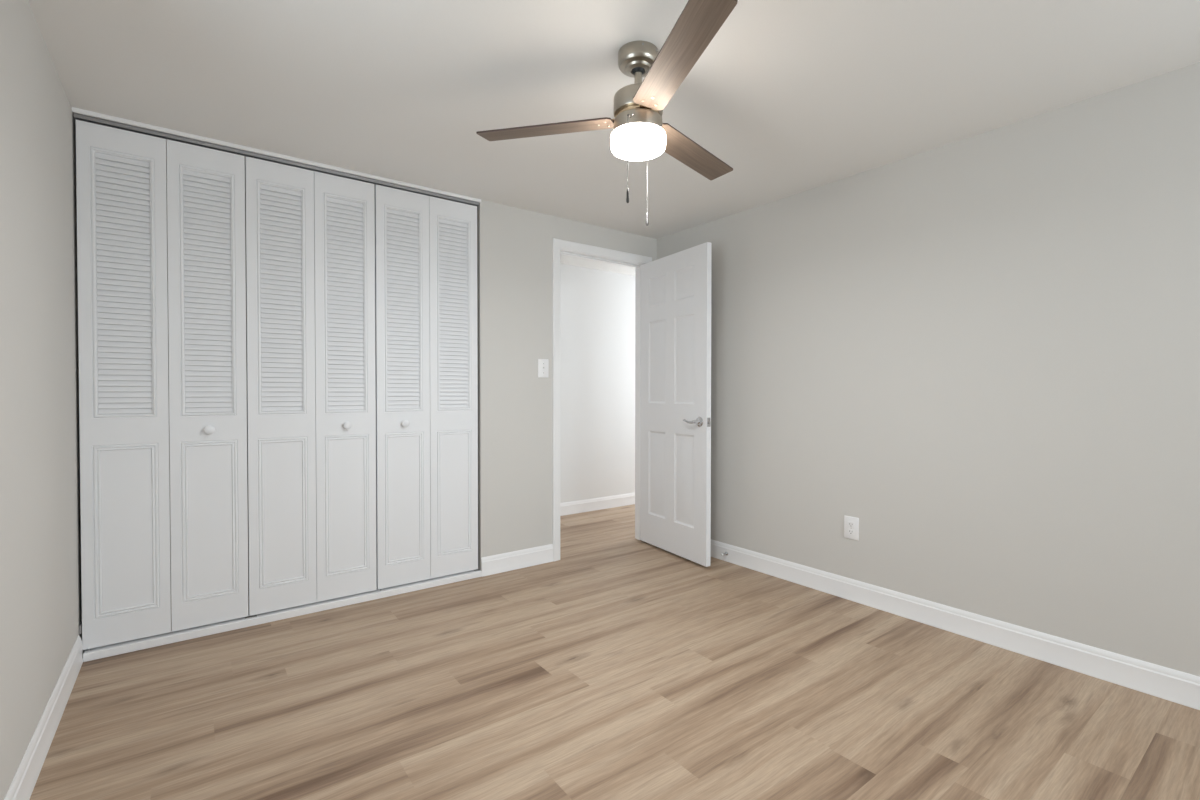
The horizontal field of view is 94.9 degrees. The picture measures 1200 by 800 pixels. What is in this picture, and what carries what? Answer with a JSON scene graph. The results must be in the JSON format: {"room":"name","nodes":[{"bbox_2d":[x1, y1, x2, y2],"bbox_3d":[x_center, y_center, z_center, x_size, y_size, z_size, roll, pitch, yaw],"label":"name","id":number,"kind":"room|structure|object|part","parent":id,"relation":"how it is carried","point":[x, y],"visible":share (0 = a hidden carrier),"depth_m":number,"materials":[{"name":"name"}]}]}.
{"room":"empty bedroom","nodes":[
{"label":"empty bedroom","id":0,"kind":"room"},
{"bbox_2d":[0,0,83,799],"bbox_3d":[-0.806,-0.027,0.381,0.100,2.250,6.050,-1,1,-37],"label":"wall","id":1,"kind":"structure","parent":0,"point":[41,584],"depth_m":1.64,"materials":[{"name":"beige paint"}]},
{"bbox_2d":[4,635,82,799],"bbox_3d":[-0.566,1.045,0.169,0.014,0.112,5.199,-1,1,-37],"label":"baseboard","id":2,"kind":"structure","parent":1,"relation":"attached to","point":[22,786],"depth_m":1.68,"materials":[{"name":"white paint"}]},
{"bbox_2d":[79,623,81,633],"bbox_3d":[-2.136,0.940,2.265,0.008,0.038,0.026,-1,1,-37],"label":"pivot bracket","id":3,"kind":"object","parent":1,"relation":"attached to","point":[80,624],"visible":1,"depth_m":2.25,"materials":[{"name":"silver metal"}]},
{"bbox_2d":[477,200,656,570],"bbox_3d":[-0.135,-0.074,3.785,1.521,2.250,0.100,-1,1,-37],"label":"wall","id":4,"kind":"structure","parent":0,"point":[514,245],"depth_m":3.43,"materials":[{"name":"beige paint"}]},
{"bbox_2d":[71,107,480,202],"bbox_3d":[-1.417,-1.176,2.747,1.771,0.018,0.010,-1,1,-37],"label":"trim","id":5,"kind":"structure","parent":4,"relation":"attached to","point":[75,110],"depth_m":2.59,"materials":[{"name":"white paint"}]},
{"bbox_2d":[73,113,478,205],"bbox_3d":[-1.432,-1.160,2.762,1.757,0.017,0.026,-1,1,-37],"label":"closet track","id":6,"kind":"object","parent":4,"relation":"attached to","point":[76,116],"visible":1,"depth_m":2.61,"materials":[{"name":"silver metal"}]},
{"bbox_2d":[76,120,247,650],"bbox_3d":[-1.894,-0.058,2.419,0.576,2.190,0.065,-1,1,-37],"label":"bifold closet door","id":7,"kind":"structure","parent":6,"relation":"hanging from","point":[130,402],"depth_m":2.40,"materials":[{"name":"white paint"}]},
{"bbox_3d":[-1.768,0.135,2.494,0.040,0.040,0.030,-1,1,-37],"label":"knob","id":8,"kind":"part","parent":7,"relation":"part of","materials":[{"name":"white paint"}]},
{"bbox_2d":[245,156,376,615],"bbox_3d":[-1.429,-0.062,2.766,0.576,2.190,0.065,-1,1,-37],"label":"bifold closet door","id":9,"kind":"structure","parent":6,"relation":"hanging from","point":[310,278],"depth_m":2.75,"materials":[{"name":"white paint"}]},
{"bbox_3d":[-1.303,0.131,2.841,0.040,0.040,0.030,-1,1,-37],"label":"knob","id":10,"kind":"part","parent":9,"relation":"part of","materials":[{"name":"white paint"}]},
{"bbox_2d":[374,184,477,589],"bbox_3d":[-0.962,-0.067,3.115,0.576,2.190,0.065,-1,1,-37],"label":"bifold closet door","id":11,"kind":"structure","parent":6,"relation":"hanging from","point":[426,347],"depth_m":3.09,"materials":[{"name":"white paint"}]},
{"bbox_3d":[-1.067,0.128,3.017,0.040,0.040,0.030,-1,1,-37],"label":"knob","id":12,"kind":"part","parent":11,"relation":"part of","materials":[{"name":"white paint"}]},
{"bbox_2d":[83,570,481,661],"bbox_3d":[-1.427,1.047,2.796,1.752,0.034,0.062,-1,1,-37],"label":"trim","id":13,"kind":"structure","parent":4,"relation":"attached to","point":[105,651],"depth_m":2.64,"materials":[{"name":"white paint"}]},
{"bbox_2d":[481,544,552,576],"bbox_3d":[-0.507,1.000,3.451,0.505,0.112,0.014,-1,1,-37],"label":"baseboard","id":14,"kind":"structure","parent":4,"relation":"attached to","point":[504,562],"depth_m":3.44,"materials":[{"name":"white paint"}]},
{"bbox_2d":[538,359,548,377],"bbox_3d":[-0.361,-0.204,3.539,0.079,0.120,0.020,-1,1,-37],"label":"light switch","id":15,"kind":"object","parent":4,"relation":"attached to","point":[543,364],"visible":1,"depth_m":3.54,"materials":[{"name":"white plastic"}]},
{"bbox_2d":[552,238,651,560],"bbox_3d":[0.003,-0.002,3.889,0.860,2.103,0.134,-1,1,-37],"label":"door frame","id":16,"kind":"structure","parent":4,"relation":"attached to","point":[563,247],"depth_m":3.61,"materials":[{"name":"white paint"}]},
{"bbox_3d":[-0.033,-0.002,3.936,0.860,2.103,0.017,-1,1,-37],"label":"casing","id":17,"kind":"part","parent":16,"relation":"part of","materials":[{"name":"white paint"}]},
{"bbox_2d":[640,242,711,566],"bbox_3d":[0.495,0.027,3.744,0.144,2.018,0.748,0,1,-30],"label":"door","id":18,"kind":"structure","parent":4,"relation":"in","point":[675,289],"depth_m":3.69,"materials":[{"name":"white paint"}]},
{"bbox_3d":[0.587,0.137,3.499,0.054,0.064,0.145,0,1,-30],"label":"lever handle","id":19,"kind":"part","parent":18,"relation":"part of","materials":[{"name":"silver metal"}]},
{"bbox_2d":[560,264,634,502],"bbox_3d":[0.076,-0.095,5.300,3.570,2.250,0.100,-1,1,-37],"label":"wall","id":20,"kind":"structure","parent":0,"point":[597,307],"depth_m":5.15,"materials":[{"name":"white paint"}]},
{"bbox_2d":[560,493,634,515],"bbox_3d":[0.109,0.975,5.269,3.370,0.112,0.014,-1,1,-37],"label":"baseboard","id":21,"kind":"structure","parent":20,"relation":"attached to","point":[567,508],"depth_m":5.16,"materials":[{"name":"white paint"}]},
{"bbox_2d":[28,0,1199,275],"bbox_3d":[1.241,-1.226,2.167,5.636,0.100,6.587,-1,1,-37],"label":"ceiling","id":22,"kind":"structure","parent":0,"point":[794,96],"depth_m":2.01,"materials":[{"name":"paint"}]},
{"bbox_2d":[476,0,737,225],"bbox_3d":[0.223,-0.897,1.895,0.972,0.552,1.050,-1,1,-37],"label":"ceiling fan","id":23,"kind":"object","parent":22,"relation":"hanging from","point":[639,133],"visible":1,"depth_m":1.80,"materials":[{"name":"brown wood"}]},
{"bbox_3d":[-0.192,-0.960,1.956,0.496,0.006,0.108,2,11,16],"label":"blade","id":24,"kind":"part","parent":23,"relation":"part of","materials":[{"name":"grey wood"}]},
{"bbox_3d":[0.094,-0.801,1.784,0.006,0.243,0.025,0,1,23],"label":"pull chain","id":25,"kind":"part","parent":23,"relation":"part of","materials":[{"name":"grey metal"}]},
{"bbox_3d":[0.129,-0.868,1.866,0.186,0.058,0.186,-1,1,-37],"label":"lamp shade","id":26,"kind":"part","parent":23,"relation":"part of","materials":[{"name":"white glass"}]},
{"bbox_3d":[0.216,-0.957,1.543,0.108,0.006,0.496,9,-4,-15],"label":"blade","id":27,"kind":"part","parent":23,"relation":"part of","materials":[{"name":"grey wood"}]},
{"bbox_3d":[0.348,-0.945,2.117,0.107,0.006,0.496,-12,-8,40],"label":"blade","id":28,"kind":"part","parent":23,"relation":"part of","materials":[{"name":"brown wood"}]},
{"bbox_2d":[29,504,1199,799],"bbox_3d":[1.217,1.074,2.180,5.496,0.001,6.660,-1,1,-37],"label":"floor","id":29,"kind":"structure","parent":0,"point":[621,666],"depth_m":1.95,"materials":[{"name":"brown wood"}]},
{"bbox_2d":[657,62,1199,676],"bbox_3d":[2.051,-0.049,2.048,0.100,2.250,5.300,-1,1,-37],"label":"wall","id":30,"kind":"structure","parent":0,"point":[981,352],"depth_m":2.41,"materials":[{"name":"beige paint"}]},
{"bbox_2d":[844,515,858,540],"bbox_3d":[1.335,0.680,2.925,0.008,0.120,0.080,-1,1,-37],"label":"power outlet","id":31,"kind":"object","parent":30,"relation":"attached to","point":[851,524],"visible":1,"depth_m":2.92,"materials":[{"name":"white plastic"}]},
{"bbox_2d":[848,521,853,526],"bbox_3d":[1.333,0.660,2.924,0.003,0.028,0.033,-1,1,-37],"label":"receptacle","id":32,"kind":"object","parent":31,"relation":"attached to","point":[850,523],"depth_m":2.92,"materials":[{"name":"white plastic"}]},
{"bbox_2d":[848,529,853,534],"bbox_3d":[1.333,0.699,2.924,0.003,0.028,0.033,-1,1,-37],"label":"receptacle","id":33,"kind":"object","parent":31,"relation":"attached to","point":[850,531],"depth_m":2.92,"materials":[{"name":"white plastic"}]},
{"bbox_2d":[711,539,1199,709],"bbox_3d":[1.975,1.020,2.068,0.014,0.112,5.199,-1,1,-37],"label":"baseboard","id":34,"kind":"structure","parent":30,"relation":"attached to","point":[1179,687],"depth_m":2.40,"materials":[{"name":"white paint"}]}
]}

